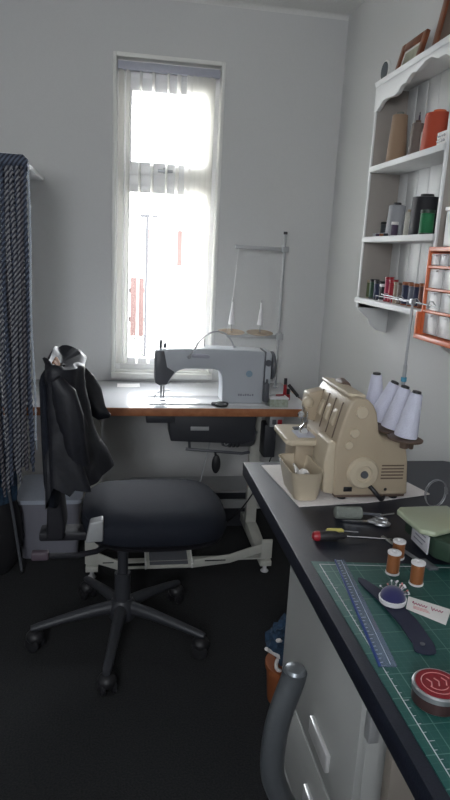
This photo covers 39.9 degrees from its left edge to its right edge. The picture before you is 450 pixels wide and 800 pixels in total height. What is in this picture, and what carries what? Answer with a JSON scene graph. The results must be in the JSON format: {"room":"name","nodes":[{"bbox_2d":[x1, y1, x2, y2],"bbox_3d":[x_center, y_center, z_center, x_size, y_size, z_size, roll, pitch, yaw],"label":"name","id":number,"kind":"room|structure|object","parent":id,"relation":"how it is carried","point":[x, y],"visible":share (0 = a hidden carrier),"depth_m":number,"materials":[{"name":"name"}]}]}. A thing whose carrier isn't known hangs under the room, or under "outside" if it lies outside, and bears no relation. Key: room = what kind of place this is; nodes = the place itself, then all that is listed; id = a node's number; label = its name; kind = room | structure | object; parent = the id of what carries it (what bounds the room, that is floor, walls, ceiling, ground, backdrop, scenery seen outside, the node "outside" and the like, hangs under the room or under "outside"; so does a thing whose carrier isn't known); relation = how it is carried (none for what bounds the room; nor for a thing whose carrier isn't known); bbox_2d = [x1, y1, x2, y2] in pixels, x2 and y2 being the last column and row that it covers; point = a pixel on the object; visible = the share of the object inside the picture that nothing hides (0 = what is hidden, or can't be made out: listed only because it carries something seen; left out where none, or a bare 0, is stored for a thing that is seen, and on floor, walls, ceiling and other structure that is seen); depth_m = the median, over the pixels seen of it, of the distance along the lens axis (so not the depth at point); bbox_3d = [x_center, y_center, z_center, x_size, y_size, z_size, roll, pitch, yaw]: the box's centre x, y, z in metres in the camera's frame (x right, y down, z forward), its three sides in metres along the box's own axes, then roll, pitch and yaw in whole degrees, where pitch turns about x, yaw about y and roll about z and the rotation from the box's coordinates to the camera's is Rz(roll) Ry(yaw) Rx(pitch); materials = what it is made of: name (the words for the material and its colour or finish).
{"room":"sewing room","nodes":[
{"label":"sewing room","id":0,"kind":"room"},
{"bbox_2d":[0,508,289,799],"bbox_3d":[-0.507,1.269,1.270,3.047,0.100,5.200,1,13,-10],"label":"floor","id":1,"kind":"structure","parent":0,"point":[177,725],"depth_m":2.19,"materials":[{"name":"grey carpet"}]},
{"bbox_2d":[0,456,22,574],"bbox_3d":[-1.104,0.515,2.858,0.324,0.573,0.296,1,13,-10],"label":"laundry bag","id":2,"kind":"object","parent":1,"relation":"on","point":[8,548],"visible":0.63,"depth_m":2.83,"materials":[{"name":"fabric"}]},
{"bbox_2d":[5,475,23,572],"bbox_3d":[-0.957,0.561,2.815,0.020,0.521,0.082,14,17,38],"label":"metal stand","id":3,"kind":"object","parent":1,"relation":"on","point":[9,493],"visible":0.94,"depth_m":2.83,"materials":[{"name":"black metal"}]},
{"bbox_2d":[17,474,83,558],"bbox_3d":[-0.879,0.589,3.158,0.315,0.313,0.360,1,13,-10],"label":"storage box","id":4,"kind":"object","parent":1,"relation":"on","point":[31,493],"visible":0.56,"depth_m":3.01,"materials":[{"name":"grey plastic"}]},
{"bbox_2d":[24,370,226,696],"bbox_3d":[-0.370,0.425,2.331,0.750,1.065,0.695,1,13,-10],"label":"office chair","id":5,"kind":"object","parent":1,"relation":"on","point":[124,516],"visible":0.98,"depth_m":2.24,"materials":[{"name":"black fabric"}]},
{"bbox_2d":[42,345,113,509],"bbox_3d":[-0.519,0.097,2.234,0.239,0.550,0.419,1,13,-10],"label":"jacket","id":6,"kind":"object","parent":5,"relation":"on","point":[76,457],"visible":0.95,"depth_m":2.07,"materials":[{"name":"black fabric"}]},
{"bbox_2d":[2,379,301,577],"bbox_3d":[-0.355,0.368,3.197,1.487,0.780,0.821,1,13,-10],"label":"table","id":7,"kind":"object","parent":1,"relation":"on","point":[231,425],"visible":0.7,"depth_m":3.03,"materials":[{"name":"laminate"}]},
{"bbox_2d":[117,383,139,386],"bbox_3d":[-0.521,-0.080,3.351,0.120,0.003,0.090,1,13,-10],"label":"paper sheet","id":8,"kind":"object","parent":7,"relation":"on","point":[118,384],"visible":1,"depth_m":3.35,"materials":[{"name":"white paper"}]},
{"bbox_2d":[147,331,276,405],"bbox_3d":[-0.063,-0.167,3.046,0.622,0.357,0.200,1,13,-10],"label":"sewing machine","id":9,"kind":"object","parent":7,"relation":"on","point":[245,374],"visible":1,"depth_m":3.01,"materials":[{"name":"metal"}]},
{"bbox_2d":[200,401,227,407],"bbox_3d":[-0.066,0.020,2.990,0.171,0.017,0.079,1,13,-10],"label":"scissors","id":10,"kind":"object","parent":7,"relation":"on","point":[222,404],"visible":1,"depth_m":2.99,"materials":[{"name":"silver metal"}]},
{"bbox_2d":[218,232,288,388],"bbox_3d":[0.070,-0.465,3.272,0.270,0.846,0.508,14,17,38],"label":"stand","id":11,"kind":"object","parent":7,"relation":"on","point":[233,333],"visible":0.98,"depth_m":3.35,"materials":[{"name":"grey paint"}]},
{"bbox_2d":[267,395,288,406],"bbox_3d":[0.259,0.005,3.060,0.096,0.047,0.079,1,13,-10],"label":"box","id":12,"kind":"object","parent":7,"relation":"on","point":[274,401],"visible":0.86,"depth_m":3.03,"materials":[{"name":"white plastic"}]},
{"bbox_2d":[283,378,286,394],"bbox_3d":[0.306,-0.053,3.166,0.018,0.117,0.018,1,13,-10],"label":"marker pen","id":13,"kind":"object","parent":7,"relation":"on","point":[285,379],"visible":0.82,"depth_m":3.15,"materials":[{"name":"red plastic"}]},
{"bbox_2d":[286,389,289,399],"bbox_3d":[0.325,-0.029,3.196,0.022,0.058,0.022,1,13,-10],"label":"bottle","id":14,"kind":"object","parent":7,"relation":"on","point":[288,390],"visible":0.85,"depth_m":3.19,"materials":[{"name":"red plastic"}]},
{"bbox_2d":[288,384,299,397],"bbox_3d":[0.362,-0.048,3.258,0.077,0.069,0.018,11,16,32],"label":"pen","id":15,"kind":"object","parent":7,"relation":"on","point":[291,388],"visible":1,"depth_m":3.25,"materials":[{"name":"black plastic"}]},
{"bbox_2d":[130,476,245,525],"bbox_3d":[-0.199,0.580,3.550,0.685,0.215,0.230,1,13,-10],"label":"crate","id":16,"kind":"object","parent":1,"relation":"on","point":[225,487],"visible":0.2,"depth_m":3.51,"materials":[{"name":"grey plastic"}]},
{"bbox_2d":[216,493,245,525],"bbox_3d":[-0.200,0.586,3.552,0.675,0.203,0.220,1,13,-10],"label":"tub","id":17,"kind":"object","parent":16,"relation":"in","point":[230,512],"depth_m":3.49,"materials":[{"name":"black plastic"}]},
{"bbox_2d":[264,613,285,702],"bbox_3d":[0.213,0.882,2.115,0.186,0.332,0.166,1,13,-10],"label":"fabric basket","id":18,"kind":"object","parent":1,"relation":"on","point":[274,637],"visible":0.34,"depth_m":2.07,"materials":[{"name":"fabric"}]},
{"bbox_2d":[260,661,306,799],"bbox_3d":[0.290,0.873,0.773,0.499,0.956,0.454,1,13,-10],"label":"chair","id":19,"kind":"object","parent":1,"relation":"on","point":[288,691],"visible":1,"depth_m":0.84,"materials":[{"name":"black plastic"}]},
{"bbox_2d":[282,565,386,799],"bbox_3d":[0.466,0.786,1.432,0.590,0.858,0.490,1,13,-10],"label":"base cabinet","id":20,"kind":"object","parent":1,"relation":"on","point":[328,755],"visible":0.3,"depth_m":1.28,"materials":[{"name":"white wood"}]},
{"bbox_2d":[364,710,414,799],"bbox_3d":[0.520,0.855,1.151,0.575,0.859,0.090,1,13,-10],"label":"panel","id":21,"kind":"object","parent":1,"relation":"on","point":[394,786],"visible":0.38,"depth_m":1.01,"materials":[{"name":"grey paint"}]},
{"bbox_2d":[243,461,449,799],"bbox_3d":[0.625,0.439,0.792,0.785,0.122,2.315,1,13,-10],"label":"countertop","id":22,"kind":"structure","parent":21,"relation":"on","point":[292,525],"depth_m":1.31,"materials":[{"name":"black laminate"}]},
{"bbox_2d":[326,528,357,532],"bbox_3d":[0.264,0.294,1.393,0.073,0.012,0.012,2,13,-5],"label":"screwdriver","id":23,"kind":"object","parent":22,"relation":"on","point":[339,530],"visible":0.73,"depth_m":1.39,"materials":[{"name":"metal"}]},
{"bbox_2d":[261,465,429,506],"bbox_3d":[0.329,0.225,1.719,0.383,0.004,0.303,-1,14,-15],"label":"cloth","id":24,"kind":"object","parent":22,"relation":"on","point":[323,499],"visible":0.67,"depth_m":1.60,"materials":[{"name":"white fabric"}]},
{"bbox_2d":[274,377,406,500],"bbox_3d":[0.308,0.092,1.651,0.302,0.284,0.275,1,13,-10],"label":"overlocker","id":25,"kind":"object","parent":24,"relation":"on","point":[341,434],"visible":0.92,"depth_m":1.56,"materials":[{"name":"beige plastic"}]},
{"bbox_2d":[278,453,323,500],"bbox_3d":[0.193,0.200,1.605,0.088,0.077,0.164,1,13,-10],"label":"waste bin","id":26,"kind":"object","parent":25,"relation":"attached to","point":[303,487],"visible":0.99,"depth_m":1.55,"materials":[{"name":"beige plastic"}]},
{"bbox_2d":[292,463,309,473],"bbox_3d":[0.200,0.199,1.604,0.041,0.061,0.060,1,13,-10],"label":"tissue","id":27,"kind":"object","parent":26,"relation":"in","point":[301,471],"visible":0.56,"depth_m":1.58,"materials":[{"name":"white paper"}]},
{"bbox_2d":[343,487,351,491],"bbox_3d":[0.310,0.225,1.566,0.022,0.012,0.005,1,13,-10],"label":"switch","id":28,"kind":"object","parent":25,"relation":"attached to","point":[345,489],"depth_m":1.56,"materials":[{"name":"black plastic"}]},
{"bbox_2d":[380,465,403,478],"bbox_3d":[0.425,0.182,1.576,0.060,0.038,0.004,1,13,-10],"label":"vent","id":29,"kind":"object","parent":25,"relation":"attached to","point":[386,471],"depth_m":1.57,"materials":[{"name":"brown plastic"}]},
{"bbox_2d":[378,293,439,449],"bbox_3d":[0.431,-0.017,1.644,0.100,0.510,0.381,2,13,-5],"label":"rack","id":30,"kind":"object","parent":25,"relation":"attached to","point":[404,443],"visible":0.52,"depth_m":1.58,"materials":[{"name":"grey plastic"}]},
{"bbox_2d":[366,372,382,405],"bbox_3d":[0.429,-0.021,1.766,0.057,0.118,0.057,1,13,-10],"label":"thread cone","id":31,"kind":"object","parent":30,"relation":"on","point":[375,389],"visible":0.7,"depth_m":1.75,"materials":[{"name":"white fabric"}]},
{"bbox_2d":[374,380,398,422],"bbox_3d":[0.429,0.004,1.682,0.071,0.121,0.057,1,13,-10],"label":"thread cone","id":32,"kind":"object","parent":30,"relation":"on","point":[381,406],"visible":0.7,"depth_m":1.66,"materials":[{"name":"white fabric"}]},
{"bbox_2d":[381,385,409,430],"bbox_3d":[0.440,0.019,1.602,0.063,0.120,0.057,1,13,-10],"label":"thread cone","id":33,"kind":"object","parent":30,"relation":"on","point":[391,418],"visible":0.88,"depth_m":1.58,"materials":[{"name":"white fabric"}]},
{"bbox_2d":[394,390,422,439],"bbox_3d":[0.445,0.034,1.505,0.056,0.119,0.057,1,13,-10],"label":"thread cone","id":34,"kind":"object","parent":30,"relation":"on","point":[407,427],"visible":1,"depth_m":1.49,"materials":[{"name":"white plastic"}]},
{"bbox_2d":[312,531,391,540],"bbox_3d":[0.279,0.297,1.362,0.181,0.023,0.024,1,13,-10],"label":"screwdriver","id":35,"kind":"object","parent":22,"relation":"on","point":[316,535],"visible":1,"depth_m":1.35,"materials":[{"name":"black plastic"}]},
{"bbox_2d":[334,506,379,518],"bbox_3d":[0.315,0.268,1.474,0.110,0.030,0.030,2,13,-4],"label":"roller","id":36,"kind":"object","parent":22,"relation":"on","point":[340,512],"visible":1,"depth_m":1.46,"materials":[{"name":"grey plastic"}]},
{"bbox_2d":[345,516,390,526],"bbox_3d":[0.332,0.285,1.450,0.111,0.009,0.049,1,13,-10],"label":"scissors","id":37,"kind":"object","parent":22,"relation":"on","point":[379,521],"visible":1,"depth_m":1.45,"materials":[{"name":"silver metal"}]},
{"bbox_2d":[311,561,449,796],"bbox_3d":[0.471,0.424,0.912,0.481,0.003,0.800,1,13,-10],"label":"cutting mat","id":38,"kind":"object","parent":22,"relation":"on","point":[431,732],"visible":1,"depth_m":1.02,"materials":[{"name":"green plastic"}]},
{"bbox_2d":[334,559,390,666],"bbox_3d":[0.237,0.364,1.099,0.029,0.003,0.333,2,13,-4],"label":"ruler","id":39,"kind":"object","parent":38,"relation":"on","point":[338,568],"visible":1,"depth_m":1.05,"materials":[{"name":"clear plastic"}]},
{"bbox_2d":[385,549,401,576],"bbox_3d":[0.331,0.319,1.217,0.028,0.047,0.028,1,13,-10],"label":"thread spool","id":40,"kind":"object","parent":38,"relation":"on","point":[394,555],"visible":1,"depth_m":1.21,"materials":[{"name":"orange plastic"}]},
{"bbox_2d":[358,577,435,655],"bbox_3d":[0.304,0.351,1.083,0.054,0.046,0.240,0,14,-13],"label":"pincushion","id":41,"kind":"object","parent":38,"relation":"on","point":[392,598],"visible":1,"depth_m":1.07,"materials":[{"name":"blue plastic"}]},
{"bbox_2d":[380,585,405,603],"bbox_3d":[0.297,0.349,1.099,0.045,0.038,0.045,1,13,-10],"label":"cushion","id":42,"kind":"object","parent":41,"relation":"on","point":[390,594],"depth_m":1.09,"materials":[{"name":"blue fabric"}]},
{"bbox_2d":[379,593,406,608],"bbox_3d":[0.297,0.355,1.101,0.049,0.012,0.049,1,13,-10],"label":"cup","id":43,"kind":"object","parent":41,"relation":"on","point":[388,600],"depth_m":1.08,"materials":[{"name":"white plastic"}]},
{"bbox_2d":[408,558,425,586],"bbox_3d":[0.366,0.329,1.181,0.028,0.047,0.028,1,13,-10],"label":"thread spool","id":44,"kind":"object","parent":38,"relation":"on","point":[417,565],"visible":1,"depth_m":1.17,"materials":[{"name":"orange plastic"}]},
{"bbox_2d":[406,596,449,624],"bbox_3d":[0.356,0.371,1.097,0.078,0.002,0.056,11,15,29],"label":"business card","id":45,"kind":"object","parent":38,"relation":"on","point":[440,614],"visible":1,"depth_m":1.10,"materials":[{"name":"white paper"}]},
{"bbox_2d":[411,668,449,716],"bbox_3d":[0.297,0.409,0.869,0.070,0.030,0.070,1,13,-10],"label":"tin","id":46,"kind":"object","parent":38,"relation":"on","point":[430,690],"visible":1,"depth_m":0.85,"materials":[{"name":"metal"}]},
{"bbox_2d":[415,669,449,698],"bbox_3d":[0.297,0.396,0.866,0.061,0.001,0.061,1,13,-10],"label":"print","id":47,"kind":"object","parent":46,"relation":"on","point":[429,683],"depth_m":0.86,"materials":[{"name":"red paint"}]},
{"bbox_2d":[392,538,405,560],"bbox_3d":[0.361,0.310,1.288,0.028,0.040,0.028,1,13,-10],"label":"thread spool","id":48,"kind":"object","parent":22,"relation":"on","point":[398,543],"visible":0.67,"depth_m":1.28,"materials":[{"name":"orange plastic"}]},
{"bbox_2d":[381,535,437,570],"bbox_3d":[0.389,0.321,1.314,0.021,0.008,0.165,-3,14,-23],"label":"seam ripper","id":49,"kind":"object","parent":22,"relation":"on","point":[430,566],"visible":0.65,"depth_m":1.27,"materials":[{"name":"metal"}]},
{"bbox_2d":[397,506,449,562],"bbox_3d":[0.560,0.220,1.294,0.322,0.232,0.270,1,13,-10],"label":"box","id":50,"kind":"object","parent":22,"relation":"on","point":[428,527],"visible":1,"depth_m":1.32,"materials":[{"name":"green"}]},
{"bbox_2d":[414,532,425,543],"bbox_3d":[0.416,0.293,1.324,0.001,0.022,0.050,1,13,-10],"label":"print","id":51,"kind":"object","parent":50,"relation":"attached to","point":[418,538],"depth_m":1.32},
{"bbox_2d":[0,0,348,483],"bbox_3d":[-0.838,-0.696,3.361,3.047,2.725,0.140,1,13,-10],"label":"wall","id":52,"kind":"structure","parent":0,"point":[284,78],"depth_m":3.27,"materials":[{"name":"paint"}]},
{"bbox_2d":[0,152,43,180],"bbox_3d":[-1.188,-0.934,2.749,0.650,0.234,0.809,1,13,-10],"label":"wall shelf","id":53,"kind":"object","parent":52,"relation":"attached to","point":[33,175],"visible":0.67,"depth_m":2.95,"materials":[{"name":"white paint"}]},
{"bbox_2d":[0,153,37,496],"bbox_3d":[-0.912,-0.261,2.482,0.299,1.376,0.057,1,13,-10],"label":"curtain","id":54,"kind":"object","parent":53,"relation":"hanging from","point":[17,337],"visible":1,"depth_m":2.47,"materials":[{"name":"blue fabric"}]},
{"bbox_2d":[18,484,259,507],"bbox_3d":[-0.887,0.564,3.580,2.847,0.170,0.018,1,13,-10],"label":"baseboard","id":55,"kind":"structure","parent":52,"relation":"attached to","point":[18,484],"depth_m":3.58,"materials":[{"name":"white paint"}]},
{"bbox_2d":[111,51,225,379],"bbox_3d":[-0.323,-0.937,3.359,0.571,1.655,0.145,1,13,-10],"label":"window","id":56,"kind":"structure","parent":52,"relation":"in","point":[122,371],"depth_m":3.30,"materials":[{"name":"white plastic"}]},
{"bbox_2d":[116,60,220,365],"bbox_3d":[-0.319,-0.946,3.330,0.520,1.549,0.036,1,13,-10],"label":"vertical blind","id":57,"kind":"object","parent":56,"relation":"attached to","point":[201,82],"visible":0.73,"depth_m":3.30,"materials":[{"name":"white fabric"}]},
{"bbox_2d":[175,0,349,20],"bbox_3d":[-0.760,-1.992,2.974,2.847,0.020,0.020,1,13,-10],"label":"trim","id":58,"kind":"structure","parent":52,"relation":"attached to","point":[226,3],"depth_m":3.15,"materials":[{"name":"paint"}]},
{"bbox_2d":[265,653,281,702],"bbox_3d":[0.214,0.970,2.140,0.160,0.150,0.160,1,13,-10],"label":"pot","id":59,"kind":"object","parent":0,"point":[273,674],"depth_m":2.10,"materials":[{"name":"ceramic"}]},
{"bbox_2d":[227,0,364,14],"bbox_3d":[-0.369,-1.477,0.620,3.047,0.100,5.200,1,13,-10],"label":"ceiling","id":60,"kind":"structure","parent":0,"point":[347,7],"depth_m":3.09,"materials":[{"name":"paint"}]},
{"bbox_2d":[318,0,449,461],"bbox_3d":[1.019,-0.083,1.165,0.100,2.725,4.950,1,13,-10],"label":"wall","id":61,"kind":"structure","parent":0,"point":[352,350],"depth_m":2.98,"materials":[{"name":"paint"}]},
{"bbox_2d":[354,34,449,353],"bbox_3d":[0.705,-0.707,2.294,0.155,0.997,0.678,1,13,-10],"label":"shelf unit","id":62,"kind":"object","parent":61,"relation":"attached to","point":[421,84],"visible":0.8,"depth_m":2.44,"materials":[{"name":"beige paint"}]},
{"bbox_2d":[365,280,369,297],"bbox_3d":[0.620,-0.473,2.644,0.036,0.076,0.036,1,13,-10],"label":"thread spool","id":63,"kind":"object","parent":62,"relation":"on","point":[368,281],"visible":0.34,"depth_m":2.63,"materials":[{"name":"green plastic"}]},
{"bbox_2d":[368,279,379,298],"bbox_3d":[0.626,-0.467,2.609,0.040,0.080,0.040,1,13,-10],"label":"thread spool","id":64,"kind":"object","parent":62,"relation":"on","point":[371,287],"visible":0.48,"depth_m":2.60,"materials":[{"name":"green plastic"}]},
{"bbox_2d":[372,281,384,299],"bbox_3d":[0.635,-0.452,2.557,0.047,0.076,0.047,1,13,-10],"label":"thread spool","id":65,"kind":"object","parent":62,"relation":"on","point":[377,283],"visible":0.65,"depth_m":2.54,"materials":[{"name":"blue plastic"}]},
{"bbox_2d":[378,284,384,300],"bbox_3d":[0.643,-0.435,2.510,0.038,0.066,0.038,1,13,-10],"label":"thread spool","id":66,"kind":"object","parent":62,"relation":"on","point":[382,286],"visible":0.57,"depth_m":2.50,"materials":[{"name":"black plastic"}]},
{"bbox_2d":[380,222,386,232],"bbox_3d":[0.674,-0.707,2.582,0.055,0.063,0.055,1,13,-10],"label":"thread spool","id":67,"kind":"object","parent":62,"relation":"on","point":[383,224],"visible":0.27,"depth_m":2.56,"materials":[{"name":"black fabric"}]},
{"bbox_2d":[381,60,390,78],"bbox_3d":[0.635,-1.303,2.458,0.009,0.080,0.080,1,13,-10],"label":"ornament","id":68,"kind":"object","parent":62,"relation":"on","point":[385,70],"visible":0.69,"depth_m":2.44,"materials":[{"name":"white paint"}]},
{"bbox_2d":[383,277,394,301],"bbox_3d":[0.650,-0.440,2.463,0.036,0.096,0.036,1,13,-10],"label":"thread spool","id":69,"kind":"object","parent":62,"relation":"on","point":[386,288],"visible":0.55,"depth_m":2.45,"materials":[{"name":"red plastic"}]},
{"bbox_2d":[387,279,398,302],"bbox_3d":[0.657,-0.426,2.426,0.036,0.088,0.036,1,13,-10],"label":"thread spool","id":70,"kind":"object","parent":62,"relation":"on","point":[391,281],"visible":0.67,"depth_m":2.41,"materials":[{"name":"red fabric"}]},
{"bbox_2d":[390,222,398,235],"bbox_3d":[0.651,-0.656,2.382,0.028,0.053,0.028,1,13,-10],"label":"thread spool","id":71,"kind":"object","parent":62,"relation":"on","point":[394,225],"visible":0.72,"depth_m":2.37,"materials":[{"name":"purple fabric"}]},
{"bbox_2d":[392,282,397,302],"bbox_3d":[0.662,-0.413,2.390,0.030,0.080,0.030,1,13,-10],"label":"thread spool","id":72,"kind":"object","parent":62,"relation":"on","point":[395,283],"visible":0.57,"depth_m":2.38,"materials":[{"name":"beige plastic"}]},
{"bbox_2d":[385,202,405,235],"bbox_3d":[0.688,-0.724,2.497,0.076,0.135,0.076,1,13,-10],"label":"thread cone","id":73,"kind":"object","parent":62,"relation":"on","point":[396,213],"visible":0.79,"depth_m":2.47,"materials":[{"name":"grey fabric"}]},
{"bbox_2d":[385,112,407,161],"bbox_3d":[0.684,-1.031,2.452,0.082,0.198,0.082,1,13,-10],"label":"thread cone","id":74,"kind":"object","parent":62,"relation":"on","point":[397,143],"visible":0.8,"depth_m":2.42,"materials":[{"name":"beige fabric"}]},
{"bbox_2d":[395,282,401,303],"bbox_3d":[0.669,-0.404,2.352,0.036,0.080,0.036,1,13,-10],"label":"thread spool","id":75,"kind":"object","parent":62,"relation":"on","point":[399,287],"visible":0.45,"depth_m":2.34,"materials":[{"name":"beige fabric"}]},
{"bbox_2d":[400,282,413,305],"bbox_3d":[0.676,-0.395,2.306,0.040,0.085,0.040,1,13,-10],"label":"thread spool","id":76,"kind":"object","parent":62,"relation":"on","point":[405,285],"visible":0.66,"depth_m":2.29,"materials":[{"name":"fabric"}]},
{"bbox_2d":[403,209,410,234],"bbox_3d":[0.690,-0.666,2.334,0.032,0.098,0.032,1,13,-10],"label":"thread cone","id":77,"kind":"object","parent":62,"relation":"on","point":[407,215],"visible":0.62,"depth_m":2.32,"materials":[{"name":"beige fabric"}]},
{"bbox_2d":[407,283,417,306],"bbox_3d":[0.684,-0.383,2.261,0.034,0.083,0.034,1,13,-10],"label":"thread spool","id":78,"kind":"object","parent":62,"relation":"on","point":[411,285],"visible":0.54,"depth_m":2.25,"materials":[{"name":"fabric"}]},
{"bbox_2d":[395,29,430,69],"bbox_3d":[0.708,-1.311,2.372,0.048,0.139,0.210,1,13,-10],"label":"picture frame","id":79,"kind":"object","parent":62,"relation":"on","point":[416,46],"visible":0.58,"depth_m":2.35,"materials":[{"name":"brown wood"}]},
{"bbox_2d":[402,45,418,64],"bbox_3d":[0.707,-1.311,2.372,0.016,0.055,0.114,1,13,-10],"label":"picture","id":80,"kind":"object","parent":79,"relation":"attached to","point":[409,53],"depth_m":2.38},
{"bbox_2d":[408,120,423,153],"bbox_3d":[0.706,-0.958,2.286,0.052,0.135,0.052,1,13,-10],"label":"thread cone","id":81,"kind":"object","parent":62,"relation":"on","point":[417,127],"visible":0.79,"depth_m":2.27,"materials":[{"name":"grey fabric"}]},
{"bbox_2d":[413,284,419,307],"bbox_3d":[0.690,-0.374,2.223,0.034,0.083,0.034,1,13,-10],"label":"thread spool","id":82,"kind":"object","parent":62,"relation":"on","point":[416,286],"visible":0.37,"depth_m":2.21,"materials":[{"name":"fabric"}]},
{"bbox_2d":[417,283,424,308],"bbox_3d":[0.697,-0.366,2.182,0.034,0.087,0.034,1,13,-10],"label":"thread spool","id":83,"kind":"object","parent":62,"relation":"on","point":[421,288],"visible":0.51,"depth_m":2.17,"materials":[{"name":"fabric"}]},
{"bbox_2d":[408,194,438,234],"bbox_3d":[0.722,-0.665,2.235,0.106,0.145,0.106,1,13,-10],"label":"thread cone","id":84,"kind":"object","parent":62,"relation":"on","point":[425,201],"visible":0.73,"depth_m":2.20,"materials":[{"name":"black plastic"}]},
{"bbox_2d":[418,209,435,233],"bbox_3d":[0.686,-0.604,2.108,0.051,0.080,0.051,1,13,-10],"label":"thread spool","id":85,"kind":"object","parent":62,"relation":"on","point":[426,225],"visible":0.88,"depth_m":2.09,"materials":[{"name":"green fabric"}]},
{"bbox_2d":[420,109,448,150],"bbox_3d":[0.735,-0.925,2.142,0.108,0.140,0.108,1,13,-10],"label":"thread cone","id":86,"kind":"object","parent":62,"relation":"on","point":[435,122],"visible":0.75,"depth_m":2.10,"materials":[{"name":"orange fabric"}]},
{"bbox_2d":[432,0,449,44],"bbox_3d":[0.767,-1.271,2.031,0.054,0.224,0.270,1,13,-10],"label":"picture frame","id":87,"kind":"object","parent":62,"relation":"on","point":[443,26],"visible":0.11,"depth_m":2.12,"materials":[{"name":"brown wood"}]},
{"bbox_2d":[437,130,446,144],"bbox_3d":[0.692,-0.838,1.983,0.010,0.040,0.063,1,13,-10],"label":"card","id":88,"kind":"object","parent":62,"relation":"on","point":[441,138],"visible":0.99,"depth_m":1.99,"materials":[{"name":"white paper"}]},
{"bbox_2d":[413,247,449,348],"bbox_3d":[0.751,-0.311,1.885,0.193,0.294,0.324,1,13,-10],"label":"rack","id":89,"kind":"object","parent":61,"relation":"attached to","point":[432,325],"visible":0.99,"depth_m":1.98,"materials":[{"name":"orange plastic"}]},
{"bbox_2d":[443,207,449,246],"bbox_3d":[0.774,-0.508,1.819,0.158,0.119,0.250,1,13,-10],"label":"case","id":90,"kind":"object","parent":89,"relation":"on","point":[446,243],"visible":1,"depth_m":1.91,"materials":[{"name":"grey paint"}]},
{"label":"outside","id":91,"kind":"structure","parent":0,"visible":0},
{"bbox_2d":[143,335,178,356],"bbox_3d":[-0.639,-1.241,12.933,15.000,0.100,18.410,1,13,-10],"label":"ground","id":92,"kind":"structure","parent":91,"point":[154,340],"depth_m":12.19,"materials":[{"name":"white"}]},
{"bbox_2d":[128,270,144,355],"bbox_3d":[-0.956,-0.597,6.604,0.180,1.530,0.070,1,13,-10],"label":"fence panel","id":93,"kind":"object","parent":92,"relation":"on","point":[132,280],"visible":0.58,"depth_m":6.51,"materials":[{"name":"white"}]},
{"bbox_2d":[136,212,157,356],"bbox_3d":[-0.802,-0.797,6.242,0.210,2.100,0.028,1,13,-10],"label":"post","id":94,"kind":"object","parent":92,"relation":"on","point":[147,215],"visible":0.76,"depth_m":6.13,"materials":[{"name":"white"}]},
{"bbox_2d":[129,192,188,335],"bbox_3d":[-0.682,-3.219,14.219,6.100,3.150,3.600,1,13,-10],"label":"neighbouring house","id":95,"kind":"structure","parent":92,"relation":"on","point":[158,199],"depth_m":12.68,"materials":[{"name":"white"}]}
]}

